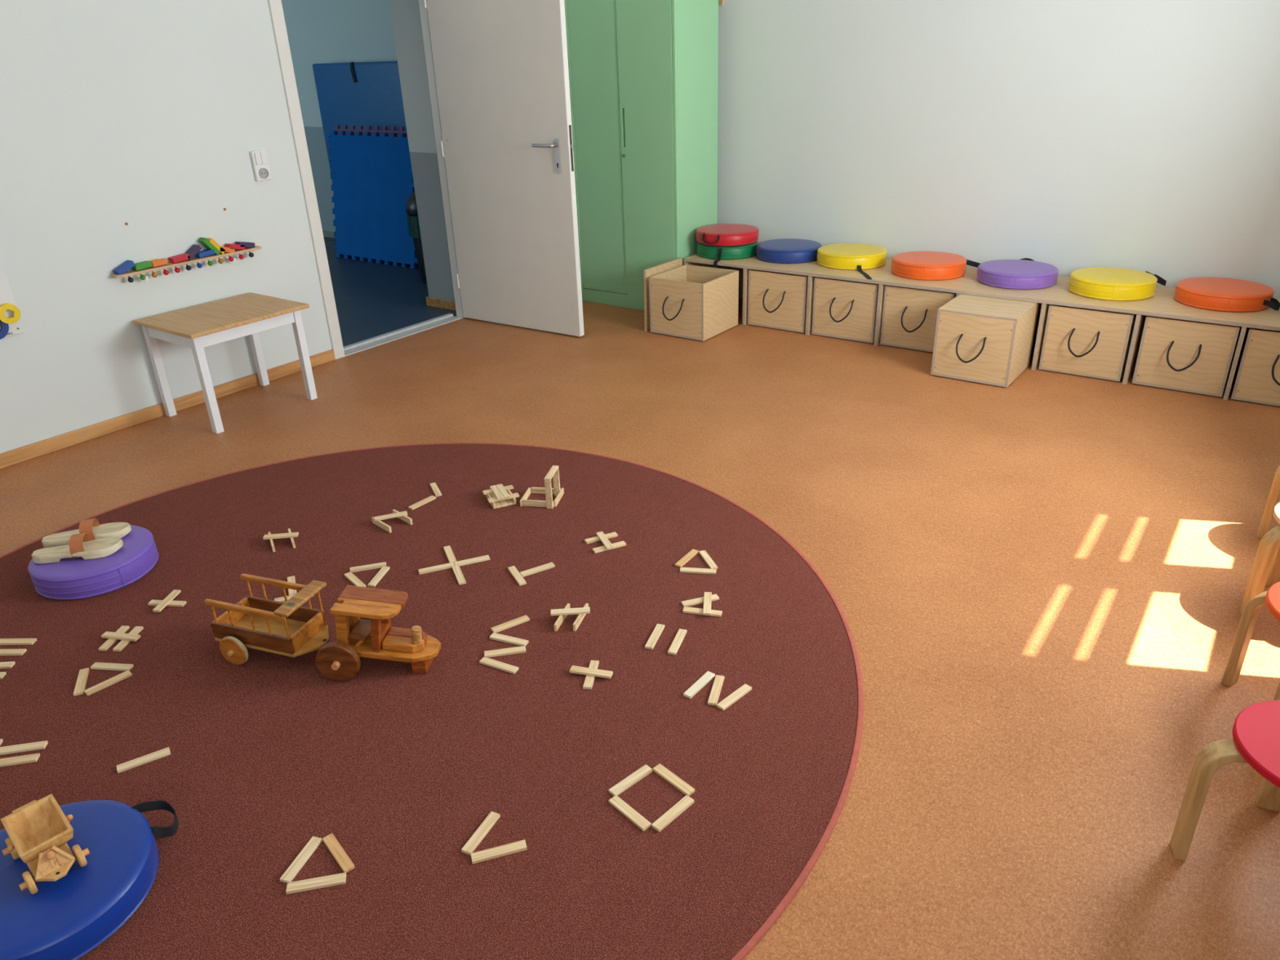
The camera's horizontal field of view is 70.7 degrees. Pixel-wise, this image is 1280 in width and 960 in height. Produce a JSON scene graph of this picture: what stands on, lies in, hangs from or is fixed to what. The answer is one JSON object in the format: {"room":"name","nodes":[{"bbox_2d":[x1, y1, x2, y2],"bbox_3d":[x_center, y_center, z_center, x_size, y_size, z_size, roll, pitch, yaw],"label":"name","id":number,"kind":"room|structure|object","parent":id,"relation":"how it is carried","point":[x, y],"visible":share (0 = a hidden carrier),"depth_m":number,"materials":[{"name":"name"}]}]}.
{"room":"children's room","nodes":[
{"label":"children's room","id":0,"kind":"room"},
{"bbox_2d":[0,0,332,453],"bbox_3d":[-2.812,-1.467,3.403,0.140,3.000,7.935,16,31,32],"label":"wall","id":1,"kind":"structure","parent":0,"point":[148,116],"depth_m":4.11,"materials":[{"name":"paint"}]},
{"bbox_2d":[0,257,25,339],"bbox_3d":[-2.841,-0.776,3.477,0.048,0.610,0.702,16,31,32],"label":"board","id":2,"kind":"object","parent":1,"relation":"attached to","point":[11,322],"visible":1,"depth_m":3.78,"materials":[{"name":"white paint"}]},
{"bbox_2d":[0,349,335,468],"bbox_3d":[-3.385,0.304,3.144,0.016,0.062,5.593,16,31,32],"label":"baseboard","id":3,"kind":"structure","parent":1,"relation":"attached to","point":[11,457],"depth_m":4.33,"materials":[{"name":"brown wood"}]},
{"bbox_2d":[110,237,262,282],"bbox_3d":[-2.170,-1.082,4.348,0.062,0.141,0.742,16,31,32],"label":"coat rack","id":4,"kind":"object","parent":1,"relation":"attached to","point":[213,251],"visible":1,"depth_m":4.34,"materials":[{"name":"multicoloured wood"}]},
{"bbox_2d":[249,149,271,181],"bbox_3d":[-1.912,-1.587,4.553,0.030,0.143,0.082,16,31,32],"label":"light switch","id":5,"kind":"object","parent":1,"relation":"attached to","point":[259,158],"visible":1,"depth_m":4.54,"materials":[{"name":"white plastic"}]},
{"bbox_2d":[267,0,584,359],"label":"door","id":6,"kind":"structure","parent":1,"relation":"in","point":[497,70],"depth_m":5.19,"materials":[{"name":"white paint"}]},
{"bbox_2d":[281,0,397,231],"bbox_3d":[-3.286,-3.829,8.385,7.060,3.000,0.200,16,31,32],"label":"wall","id":7,"kind":"structure","parent":0,"point":[318,31],"depth_m":7.83,"materials":[{"name":"paint"}]},
{"bbox_2d":[389,0,454,301],"bbox_3d":[-0.952,-2.764,5.986,0.394,3.000,1.340,16,31,32],"label":"wall","id":8,"kind":"structure","parent":0,"point":[405,14],"depth_m":5.73,"materials":[{"name":"paint"}]},
{"bbox_2d":[426,296,456,311],"bbox_3d":[-1.309,-1.192,6.131,0.405,0.062,0.017,16,31,32],"label":"baseboard","id":9,"kind":"structure","parent":8,"relation":"attached to","point":[430,301],"depth_m":6.15,"materials":[{"name":"brown wood"}]},
{"bbox_2d":[0,236,1279,959],"bbox_3d":[-3.479,-0.306,4.619,12.400,0.100,8.070,16,31,32],"label":"floor","id":10,"kind":"structure","parent":0,"point":[1038,582],"depth_m":3.06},
{"bbox_2d":[133,292,317,433],"bbox_3d":[-1.983,-0.583,4.409,0.494,0.487,0.612,16,31,32],"label":"table","id":11,"kind":"object","parent":10,"relation":"on","point":[199,326],"visible":1,"depth_m":4.27,"materials":[{"name":"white wood"}]},
{"bbox_2d":[312,61,406,182],"bbox_3d":[-1.982,-2.680,7.586,2.000,1.535,0.090,16,31,32],"label":"mat","id":12,"kind":"object","parent":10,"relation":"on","point":[356,94],"visible":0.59,"depth_m":7.57,"materials":[{"name":"blue plastic"}]},
{"bbox_2d":[334,124,407,137],"bbox_3d":[-2.194,-2.372,7.449,1.000,1.022,0.161,16,31,32],"label":"mat","id":13,"kind":"object","parent":10,"relation":"on","point":[337,129],"visible":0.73,"depth_m":7.29,"materials":[{"name":"plastic"}]},
{"bbox_2d":[328,130,417,268],"bbox_3d":[-2.204,-2.319,7.441,1.060,1.022,0.161,16,31,32],"label":"mat","id":14,"kind":"object","parent":10,"relation":"on","point":[373,183],"visible":0.84,"depth_m":7.43,"materials":[{"name":"blue plastic"}]},
{"bbox_2d":[405,191,426,284],"bbox_3d":[-1.552,-1.847,6.796,0.375,0.685,0.374,16,31,32],"label":"waste bin","id":15,"kind":"object","parent":10,"relation":"on","point":[413,225],"visible":0.2,"depth_m":6.65,"materials":[{"name":"black plastic"}]},
{"bbox_2d":[0,442,863,959],"bbox_3d":[-0.882,0.482,2.652,2.997,0.009,2.997,16,31,32],"label":"round rug","id":16,"kind":"object","parent":10,"relation":"on","point":[271,753],"visible":0.96,"depth_m":2.33,"materials":[{"name":"brown carpet"}]},
{"bbox_2d":[0,648,26,655],"bbox_3d":[-1.869,0.507,2.654,0.118,0.008,0.024,-1,26,2],"label":"plank","id":17,"kind":"object","parent":16,"relation":"on","point":[2,651],"visible":1,"depth_m":2.65,"materials":[{"name":"brown wood"}]},
{"bbox_2d":[0,638,36,644],"bbox_3d":[-1.871,0.484,2.702,0.118,0.008,0.024,-1,26,2],"label":"plank","id":18,"kind":"object","parent":16,"relation":"on","point":[2,641],"visible":1,"depth_m":2.70,"materials":[{"name":"brown wood"}]},
{"bbox_2d":[0,753,39,767],"bbox_3d":[-1.555,0.696,2.235,0.118,0.008,0.024,-6,26,-9],"label":"plank","id":19,"kind":"object","parent":16,"relation":"on","point":[30,757],"visible":1,"depth_m":2.23,"materials":[{"name":"brown wood"}]},
{"bbox_2d":[0,740,48,755],"bbox_3d":[-1.562,0.677,2.276,0.118,0.008,0.024,-6,26,-9],"label":"plank","id":20,"kind":"object","parent":16,"relation":"on","point":[41,744],"visible":1,"depth_m":2.27,"materials":[{"name":"brown wood"}]},
{"bbox_2d":[73,667,89,696],"bbox_3d":[-1.558,0.562,2.516,0.024,0.008,0.118,-11,27,-19],"label":"plank","id":21,"kind":"object","parent":16,"relation":"on","point":[82,676],"visible":1,"depth_m":2.51,"materials":[{"name":"brown wood"}]},
{"bbox_2d":[0,800,178,959],"bbox_3d":[-1.215,0.828,1.849,0.403,0.081,0.402,-4,26,-4],"label":"seat cushion","id":22,"kind":"object","parent":16,"relation":"on","point":[68,917],"visible":0.8,"depth_m":1.80,"materials":[{"name":"blue plastic"}]},
{"bbox_2d":[0,794,89,894],"bbox_3d":[-1.214,0.742,1.837,0.208,0.084,0.126,21,34,40],"label":"cart","id":23,"kind":"object","parent":22,"relation":"on","point":[39,832],"visible":1,"depth_m":1.83,"materials":[{"name":"brown wood"}]},
{"bbox_2d":[27,524,159,599],"bbox_3d":[-1.844,0.271,3.052,0.373,0.089,0.376,-21,31,-34],"label":"seat cushion","id":24,"kind":"object","parent":16,"relation":"on","point":[69,578],"visible":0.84,"depth_m":2.94,"materials":[{"name":"plastic"}]},
{"bbox_2d":[31,533,123,564],"bbox_3d":[-1.861,0.218,2.978,0.268,0.071,0.093,-8,26,-12],"label":"sandal","id":25,"kind":"object","parent":24,"relation":"on","point":[82,544],"visible":1,"depth_m":2.96,"materials":[{"name":"brown wood"}]},
{"bbox_2d":[41,518,131,547],"bbox_3d":[-1.889,0.172,3.076,0.268,0.071,0.095,-9,26,-15],"label":"sandal","id":26,"kind":"object","parent":24,"relation":"on","point":[91,526],"visible":0.79,"depth_m":3.06,"materials":[{"name":"brown wood"}]},
{"bbox_2d":[84,670,132,696],"bbox_3d":[-1.477,0.564,2.507,0.024,0.008,0.118,19,33,37],"label":"plank","id":27,"kind":"object","parent":16,"relation":"on","point":[103,685],"visible":1,"depth_m":2.50,"materials":[{"name":"brown wood"}]},
{"bbox_2d":[89,662,133,671],"bbox_3d":[-1.507,0.533,2.574,0.118,0.008,0.024,1,26,7],"label":"plank","id":28,"kind":"object","parent":16,"relation":"on","point":[97,665],"visible":1,"depth_m":2.57,"materials":[{"name":"brown wood"}]},
{"bbox_2d":[97,625,129,650],"bbox_3d":[-1.575,0.474,2.703,0.024,0.008,0.118,0,26,5],"label":"plank","id":29,"kind":"object","parent":16,"relation":"on","point":[109,642],"visible":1,"depth_m":2.68,"materials":[{"name":"brown wood"}]},
{"bbox_2d":[112,626,143,651],"bbox_3d":[-1.530,0.474,2.698,0.024,0.008,0.118,0,26,5],"label":"plank","id":30,"kind":"object","parent":16,"relation":"on","point":[136,629],"visible":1,"depth_m":2.68,"materials":[{"name":"brown wood"}]},
{"bbox_2d":[101,631,140,641],"bbox_3d":[-1.552,0.467,2.696,0.118,0.008,0.024,4,26,11],"label":"plank","id":31,"kind":"object","parent":30,"relation":"on","point":[113,635],"visible":1,"depth_m":2.69,"materials":[{"name":"brown wood"}]},
{"bbox_2d":[116,746,170,773],"bbox_3d":[-1.223,0.690,2.224,0.118,0.008,0.024,-16,29,-28],"label":"plank","id":32,"kind":"object","parent":16,"relation":"on","point":[158,754],"visible":1,"depth_m":2.22,"materials":[{"name":"brown wood"}]},
{"bbox_2d":[147,600,186,607],"bbox_3d":[-1.503,0.392,2.869,0.118,0.008,0.024,1,26,7],"label":"plank","id":33,"kind":"object","parent":16,"relation":"on","point":[153,602],"visible":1,"depth_m":2.86,"materials":[{"name":"brown wood"}]},
{"bbox_2d":[152,589,181,612],"bbox_3d":[-1.504,0.384,2.868,0.024,0.008,0.118,1,26,6],"label":"plank","id":34,"kind":"object","parent":33,"relation":"on","point":[175,593],"visible":1,"depth_m":2.86,"materials":[{"name":"brown wood"}]},
{"bbox_2d":[204,573,329,664],"bbox_3d":[-1.044,0.404,2.585,0.329,0.201,0.228,7,27,18],"label":"trailer","id":35,"kind":"object","parent":16,"relation":"on","point":[290,628],"visible":0.99,"depth_m":2.55,"materials":[{"name":"brown wood"}]},
{"bbox_2d":[288,528,295,548],"bbox_3d":[-1.242,0.208,3.218,0.008,0.024,0.118,-14,28,-23],"label":"plank","id":36,"kind":"object","parent":16,"relation":"on","point":[289,529],"visible":0.82,"depth_m":3.18,"materials":[{"name":"brown wood"}]},
{"bbox_2d":[262,532,298,539],"bbox_3d":[-1.275,0.198,3.204,0.118,0.008,0.024,-4,26,-5],"label":"plank","id":37,"kind":"object","parent":36,"relation":"on","point":[291,534],"visible":1,"depth_m":3.20,"materials":[{"name":"brown wood"}]},
{"bbox_2d":[280,835,322,883],"bbox_3d":[-0.725,0.812,1.932,0.024,0.008,0.118,6,27,15],"label":"plank","id":38,"kind":"object","parent":16,"relation":"on","point":[293,869],"visible":1,"depth_m":1.93,"materials":[{"name":"brown wood"}]},
{"bbox_2d":[285,872,346,893],"bbox_3d":[-0.672,0.838,1.874,0.118,0.008,0.024,-6,26,-9],"label":"plank","id":39,"kind":"object","parent":16,"relation":"on","point":[340,878],"visible":1,"depth_m":1.87,"materials":[{"name":"brown wood"}]},
{"bbox_2d":[322,833,355,872],"bbox_3d":[-0.650,0.804,1.944,0.024,0.008,0.118,-21,32,-35],"label":"plank","id":40,"kind":"object","parent":16,"relation":"on","point":[340,856],"visible":1,"depth_m":1.94,"materials":[{"name":"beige wood"}]},
{"bbox_2d":[350,561,386,572],"bbox_3d":[-0.914,0.293,3.033,0.118,0.008,0.024,-8,26,-13],"label":"plank","id":41,"kind":"object","parent":16,"relation":"on","point":[380,565],"visible":1,"depth_m":3.03,"materials":[{"name":"brown wood"}]},
{"bbox_2d":[315,585,440,680],"bbox_3d":[-0.722,0.420,2.511,0.318,0.216,0.209,0,26,5],"label":"tractor","id":42,"kind":"object","parent":16,"relation":"on","point":[359,611],"visible":1,"depth_m":2.48,"materials":[{"name":"brown wood"}]},
{"bbox_2d":[382,635,424,653],"bbox_3d":[-0.656,0.456,2.500,0.110,0.026,0.039,6,26,2],"label":"hood","id":43,"kind":"object","parent":42,"relation":"attached to","point":[390,643],"depth_m":2.49,"materials":[{"name":"brown wood"}]},
{"bbox_2d":[386,626,427,644],"bbox_3d":[-0.652,0.439,2.537,0.110,0.025,0.042,6,26,2],"label":"hood","id":44,"kind":"object","parent":42,"relation":"attached to","point":[394,633],"depth_m":2.52,"materials":[{"name":"brown wood"}]},
{"bbox_2d":[367,566,390,586],"bbox_3d":[-0.861,0.319,2.977,0.024,0.008,0.118,3,26,10],"label":"plank","id":45,"kind":"object","parent":16,"relation":"on","point":[384,570],"visible":1,"depth_m":2.97,"materials":[{"name":"brown wood"}]},
{"bbox_2d":[417,562,454,574],"bbox_3d":[-0.679,0.295,3.013,0.118,0.008,0.024,-11,27,-18],"label":"plank","id":46,"kind":"object","parent":16,"relation":"on","point":[446,566],"visible":1,"depth_m":3.01,"materials":[{"name":"brown wood"}]},
{"bbox_2d":[451,564,466,585],"bbox_3d":[-0.597,0.312,2.971,0.024,0.008,0.118,-11,27,-19],"label":"plank","id":47,"kind":"object","parent":16,"relation":"on","point":[460,579],"visible":1,"depth_m":2.96,"materials":[{"name":"brown wood"}]},
{"bbox_2d":[453,555,489,566],"bbox_3d":[-0.568,0.274,3.049,0.118,0.008,0.024,-11,27,-18],"label":"plank","id":48,"kind":"object","parent":16,"relation":"on","point":[486,557],"visible":1,"depth_m":3.04,"materials":[{"name":"brown wood"}]},
{"bbox_2d":[461,811,500,855],"bbox_3d":[-0.349,0.775,1.983,0.024,0.008,0.118,10,28,23],"label":"plank","id":49,"kind":"object","parent":16,"relation":"on","point":[471,845],"visible":1,"depth_m":1.98,"materials":[{"name":"brown wood"}]},
{"bbox_2d":[479,657,518,674],"bbox_3d":[-0.395,0.518,2.524,0.118,0.008,0.024,11,28,25],"label":"plank","id":50,"kind":"object","parent":16,"relation":"on","point":[486,661],"visible":1,"depth_m":2.52,"materials":[{"name":"brown wood"}]},
{"bbox_2d":[471,839,527,863],"bbox_3d":[-0.302,0.797,1.934,0.118,0.008,0.024,-9,26,-15],"label":"plank","id":51,"kind":"object","parent":16,"relation":"on","point":[519,846],"visible":1,"depth_m":1.93,"materials":[{"name":"brown wood"}]},
{"bbox_2d":[484,645,525,657],"bbox_3d":[-0.386,0.491,2.580,0.118,0.008,0.024,-6,26,-8],"label":"plank","id":52,"kind":"object","parent":16,"relation":"on","point":[517,650],"visible":1,"depth_m":2.58,"materials":[{"name":"brown wood"}]},
{"bbox_2d":[489,632,528,645],"bbox_3d":[-0.382,0.466,2.633,0.118,0.008,0.024,8,27,20],"label":"plank","id":53,"kind":"object","parent":16,"relation":"on","point":[494,636],"visible":1,"depth_m":2.63,"materials":[{"name":"brown wood"}]},
{"bbox_2d":[490,614,529,632],"bbox_3d":[-0.389,0.432,2.704,0.118,0.008,0.024,-17,29,-29],"label":"plank","id":54,"kind":"object","parent":16,"relation":"on","point":[523,619],"visible":1,"depth_m":2.70,"materials":[{"name":"brown wood"}]},
{"bbox_2d":[507,565,526,586],"bbox_3d":[-0.403,0.313,2.955,0.024,0.008,0.118,-14,28,-23],"label":"plank","id":55,"kind":"object","parent":16,"relation":"on","point":[513,570],"visible":1,"depth_m":2.95,"materials":[{"name":"brown wood"}]},
{"bbox_2d":[520,562,555,577],"bbox_3d":[-0.339,0.296,2.985,0.118,0.008,0.024,-16,29,-26],"label":"plank","id":56,"kind":"object","parent":16,"relation":"on","point":[551,565],"visible":1,"depth_m":2.98,"materials":[{"name":"brown wood"}]},
{"bbox_2d":[544,480,553,508],"bbox_3d":[-0.340,0.053,3.367,0.024,0.118,0.008,3,26,10],"label":"plank","id":57,"kind":"object","parent":16,"relation":"on","point":[548,486],"visible":1,"depth_m":3.36,"materials":[{"name":"brown wood"}]},
{"bbox_2d":[573,603,588,631],"bbox_3d":[-0.178,0.412,2.713,0.008,0.024,0.118,6,27,15],"label":"plank","id":58,"kind":"object","parent":16,"relation":"on","point":[580,616],"visible":0.82,"depth_m":2.69,"materials":[{"name":"brown wood"}]},
{"bbox_2d":[550,607,590,615],"bbox_3d":[-0.210,0.395,2.714,0.118,0.008,0.024,-3,26,-3],"label":"plank","id":59,"kind":"object","parent":58,"relation":"on","point":[580,610],"visible":1,"depth_m":2.71,"materials":[{"name":"brown wood"}]},
{"bbox_2d":[582,660,599,689],"bbox_3d":[-0.134,0.533,2.474,0.024,0.008,0.118,2,26,8],"label":"plank","id":60,"kind":"object","parent":16,"relation":"on","point":[588,682],"visible":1,"depth_m":2.45,"materials":[{"name":"brown wood"}]},
{"bbox_2d":[569,665,613,678],"bbox_3d":[-0.134,0.526,2.471,0.118,0.008,0.024,5,26,14],"label":"plank","id":61,"kind":"object","parent":60,"relation":"on","point":[575,669],"visible":1,"depth_m":2.47,"materials":[{"name":"brown wood"}]},
{"bbox_2d":[608,795,651,831],"bbox_3d":[-0.023,0.746,2.021,0.024,0.008,0.118,-23,33,-37],"label":"plank","id":62,"kind":"object","parent":16,"relation":"on","point":[617,802],"visible":1,"depth_m":2.02,"materials":[{"name":"brown wood"}]},
{"bbox_2d":[608,764,652,795],"bbox_3d":[-0.021,0.703,2.110,0.118,0.008,0.024,-23,32,-37],"label":"plank","id":63,"kind":"object","parent":16,"relation":"on","point":[644,771],"visible":1,"depth_m":2.11,"materials":[{"name":"brown wood"}]},
{"bbox_2d":[644,623,664,649],"bbox_3d":[0.044,0.455,2.625,0.024,0.008,0.118,7,27,17],"label":"plank","id":64,"kind":"object","parent":16,"relation":"on","point":[656,633],"visible":1,"depth_m":2.62,"materials":[{"name":"brown wood"}]},
{"bbox_2d":[651,795,694,831],"bbox_3d":[0.074,0.745,2.016,0.024,0.008,0.118,21,34,39],"label":"plank","id":65,"kind":"object","parent":16,"relation":"on","point":[683,804],"visible":1,"depth_m":2.01,"materials":[{"name":"brown wood"}]},
{"bbox_2d":[653,763,695,795],"bbox_3d":[0.079,0.701,2.108,0.024,0.008,0.118,-23,33,-37],"label":"plank","id":66,"kind":"object","parent":16,"relation":"on","point":[660,770],"visible":1,"depth_m":2.10,"materials":[{"name":"brown wood"}]},
{"bbox_2d":[667,628,687,655],"bbox_3d":[0.108,0.466,2.598,0.024,0.008,0.118,7,27,17],"label":"plank","id":67,"kind":"object","parent":16,"relation":"on","point":[681,633],"visible":1,"depth_m":2.59,"materials":[{"name":"brown wood"}]},
{"bbox_2d":[674,548,698,568],"bbox_3d":[0.157,0.262,3.021,0.024,0.008,0.118,15,30,31],"label":"plank","id":68,"kind":"object","parent":16,"relation":"on","point":[692,553],"visible":1,"depth_m":3.02,"materials":[{"name":"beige wood"}]},
{"bbox_2d":[680,567,716,574],"bbox_3d":[0.190,0.296,2.947,0.118,0.008,0.024,2,26,9],"label":"plank","id":69,"kind":"object","parent":16,"relation":"on","point":[682,570],"visible":1,"depth_m":2.94,"materials":[{"name":"brown wood"}]},
{"bbox_2d":[683,671,715,698],"bbox_3d":[0.159,0.549,2.420,0.024,0.008,0.118,17,31,34],"label":"plank","id":70,"kind":"object","parent":16,"relation":"on","point":[707,677],"visible":1,"depth_m":2.41,"materials":[{"name":"brown wood"}]},
{"bbox_2d":[680,594,719,607],"bbox_3d":[0.186,0.373,2.787,0.118,0.008,0.024,-10,27,-16],"label":"plank","id":71,"kind":"object","parent":16,"relation":"on","point":[714,597],"visible":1,"depth_m":2.78,"materials":[{"name":"brown wood"}]},
{"bbox_2d":[702,591,711,615],"bbox_3d":[0.206,0.377,2.758,0.024,0.008,0.118,1,26,6],"label":"plank","id":72,"kind":"object","parent":71,"relation":"on","point":[708,595],"visible":1,"depth_m":2.75,"materials":[{"name":"brown wood"}]},
{"bbox_2d":[682,606,722,617],"bbox_3d":[0.189,0.399,2.732,0.118,0.008,0.024,5,26,14],"label":"plank","id":73,"kind":"object","parent":16,"relation":"on","point":[686,609],"visible":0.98,"depth_m":2.73,"materials":[{"name":"brown wood"}]},
{"bbox_2d":[698,550,717,568],"bbox_3d":[0.227,0.267,3.007,0.024,0.008,0.118,-9,26,-14],"label":"plank","id":74,"kind":"object","parent":16,"relation":"on","point":[706,557],"visible":1,"depth_m":3.00,"materials":[{"name":"brown wood"}]},
{"bbox_2d":[707,675,724,706],"bbox_3d":[0.203,0.558,2.398,0.024,0.008,0.118,5,26,14],"label":"plank","id":75,"kind":"object","parent":16,"relation":"on","point":[718,681],"visible":1,"depth_m":2.39,"materials":[{"name":"brown wood"}]},
{"bbox_2d":[716,684,751,711],"bbox_3d":[0.248,0.570,2.369,0.118,0.008,0.024,-25,34,-39],"label":"plank","id":76,"kind":"object","parent":16,"relation":"on","point":[744,689],"visible":1,"depth_m":2.36,"materials":[{"name":"brown wood"}]},
{"bbox_2d":[564,0,718,310],"bbox_3d":[0.027,-2.114,5.772,0.800,1.950,0.486,16,31,32],"label":"tall cabinet","id":77,"kind":"object","parent":10,"relation":"on","point":[643,73],"visible":0.8,"depth_m":5.54,"materials":[{"name":"green paint"}]},
{"bbox_2d":[644,257,682,331],"bbox_3d":[0.146,-1.148,5.570,0.023,0.374,0.392,16,31,32],"label":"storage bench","id":78,"kind":"object","parent":10,"relation":"on","point":[660,268],"visible":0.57,"depth_m":5.46,"materials":[{"name":"brown wood"}]},
{"bbox_2d":[648,264,738,341],"bbox_3d":[0.309,-1.063,5.422,0.380,0.338,0.464,16,31,32],"label":"storage box","id":79,"kind":"object","parent":10,"relation":"on","point":[694,302],"visible":1,"depth_m":5.33,"materials":[{"name":"brown wood"}]},
{"bbox_2d":[747,269,808,333],"bbox_3d":[0.910,-1.125,5.508,0.380,0.338,0.464,16,31,32],"label":"storage box","id":80,"kind":"object","parent":10,"relation":"on","point":[777,300],"visible":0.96,"depth_m":5.38,"materials":[{"name":"brown wood"}]},
{"bbox_2d":[811,276,879,343],"bbox_3d":[1.261,-1.028,5.280,0.380,0.338,0.464,16,31,32],"label":"storage box","id":81,"kind":"object","parent":10,"relation":"on","point":[846,309],"visible":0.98,"depth_m":5.15,"materials":[{"name":"brown wood"}]},
{"bbox_2d":[880,284,956,352],"bbox_3d":[1.606,-0.934,5.059,0.380,0.338,0.464,16,31,32],"label":"storage box","id":82,"kind":"object","parent":10,"relation":"on","point":[909,315],"visible":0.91,"depth_m":4.95,"materials":[{"name":"brown wood"}]},
{"bbox_2d":[683,253,1279,399],"bbox_3d":[1.837,-0.932,5.003,3.434,0.367,0.564,16,31,32],"label":"storage bench","id":83,"kind":"object","parent":10,"relation":"on","point":[1163,304],"visible":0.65,"depth_m":4.62,"materials":[{"name":"brown wood"}]},
{"bbox_2d":[696,240,758,267],"bbox_3d":[0.554,-1.440,5.728,0.389,0.156,0.390,-12,27,-21],"label":"seat cushion","id":84,"kind":"object","parent":83,"relation":"on","point":[717,253],"visible":0.66,"depth_m":5.56,"materials":[{"name":"green leather"}]},
{"bbox_2d":[696,223,759,246],"bbox_3d":[0.543,-1.542,5.669,0.393,0.076,0.414,16,31,32],"label":"seat cushion","id":85,"kind":"object","parent":84,"relation":"on","point":[718,234],"visible":1,"depth_m":5.55,"materials":[{"name":"red leather"}]},
{"bbox_2d":[755,238,822,263],"bbox_3d":[0.917,-1.415,5.561,0.399,0.081,0.400,16,31,32],"label":"seat cushion","id":86,"kind":"object","parent":83,"relation":"on","point":[784,251],"visible":0.89,"depth_m":5.44,"materials":[{"name":"blue leather"}]},
{"bbox_2d":[817,243,887,279],"bbox_3d":[1.218,-1.294,5.281,0.403,0.085,0.593,10,28,23],"label":"seat cushion","id":87,"kind":"object","parent":83,"relation":"on","point":[850,256],"visible":1,"depth_m":5.23,"materials":[{"name":"yellow leather"}]},
{"bbox_2d":[890,251,980,279],"bbox_3d":[1.641,-1.205,5.062,0.449,0.086,0.405,16,31,32],"label":"seat cushion","id":88,"kind":"object","parent":83,"relation":"on","point":[919,265],"visible":0.96,"depth_m":4.96,"materials":[{"name":"orange leather"}]},
{"bbox_2d":[976,257,1058,289],"bbox_3d":[2.023,-1.109,4.837,0.403,0.082,0.417,16,31,32],"label":"seat cushion","id":89,"kind":"object","parent":83,"relation":"on","point":[1025,273],"visible":1,"depth_m":4.72,"materials":[{"name":"purple leather"}]},
{"bbox_2d":[1067,266,1166,301],"bbox_3d":[2.402,-0.996,4.568,0.420,0.088,0.401,16,31,32],"label":"seat cushion","id":90,"kind":"object","parent":83,"relation":"on","point":[1108,283],"visible":1,"depth_m":4.47,"materials":[{"name":"yellow leather"}]},
{"bbox_2d":[1173,276,1279,311],"bbox_3d":[2.804,-0.897,4.341,0.405,0.080,0.403,5,26,15],"label":"seat cushion","id":91,"kind":"object","parent":83,"relation":"on","point":[1211,293],"visible":1,"depth_m":4.23,"materials":[{"name":"orange leather"}]},
{"bbox_2d":[930,302,1039,387],"bbox_3d":[1.735,-0.705,4.568,0.380,0.338,0.464,16,31,32],"label":"storage box","id":92,"kind":"object","parent":10,"relation":"on","point":[992,351],"visible":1,"depth_m":4.44,"materials":[{"name":"brown wood"}]},
{"bbox_2d":[937,293,1038,320],"bbox_3d":[1.748,-0.873,4.516,0.380,0.010,0.401,16,31,32],"label":"lid","id":93,"kind":"object","parent":92,"relation":"on","point":[963,304],"visible":0.82,"depth_m":4.47,"materials":[{"name":"brown wood"}]},
{"bbox_2d":[1038,304,1136,381],"bbox_3d":[2.299,-0.736,4.594,0.380,0.338,0.464,16,31,32],"label":"storage box","id":94,"kind":"object","parent":10,"relation":"on","point":[1079,341],"visible":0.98,"depth_m":4.46,"materials":[{"name":"brown wood"}]},
{"bbox_2d":[1132,315,1241,396],"bbox_3d":[2.654,-0.638,4.364,0.380,0.338,0.464,16,31,32],"label":"storage box","id":95,"kind":"object","parent":10,"relation":"on","point":[1195,357],"visible":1,"depth_m":4.24,"materials":[{"name":"brown wood"}]},
{"bbox_2d":[1169,700,1279,860],"bbox_3d":[1.308,0.657,1.770,0.330,0.318,0.308,-13,28,-22],"label":"stool","id":96,"kind":"object","parent":10,"relation":"on","point":[1255,742],"visible":1,"depth_m":1.78,"materials":[{"name":"red laminate"}]},
{"bbox_2d":[1221,581,1279,700],"bbox_3d":[1.649,0.450,2.178,0.300,0.318,0.300,3,26,9],"label":"stool","id":97,"kind":"object","parent":10,"relation":"on","point":[1271,597],"visible":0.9,"depth_m":2.29,"materials":[{"name":"orange laminate"}]},
{"bbox_2d":[1231,327,1279,406],"bbox_3d":[2.989,-0.541,4.135,0.380,0.338,0.464,16,31,32],"label":"storage box","id":98,"kind":"object","parent":10,"relation":"on","point":[1258,377],"visible":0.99,"depth_m":4.08,"materials":[{"name":"brown wood"}]},
{"bbox_2d":[1239,502,1279,614],"bbox_3d":[1.942,0.255,2.567,0.300,0.318,0.300,-21,31,-34],"label":"stool","id":99,"kind":"object","parent":10,"relation":"on","point":[1265,571],"visible":0.84,"depth_m":2.57,"materials":[{"name":"brown wood"}]},
{"bbox_2d":[1257,465,1279,538],"bbox_3d":[2.241,0.083,2.904,0.300,0.318,0.300,-7,26,-10],"label":"stool","id":100,"kind":"object","parent":10,"relation":"on","point":[1275,487],"visible":0.86,"depth_m":2.99,"materials":[{"name":"brown wood"}]},
{"bbox_2d":[716,0,1279,337],"bbox_3d":[1.670,-2.363,4.957,5.340,3.000,0.200,16,31,32],"label":"wall","id":101,"kind":"structure","parent":0,"point":[1068,135],"depth_m":4.81,"materials":[{"name":"paint"}]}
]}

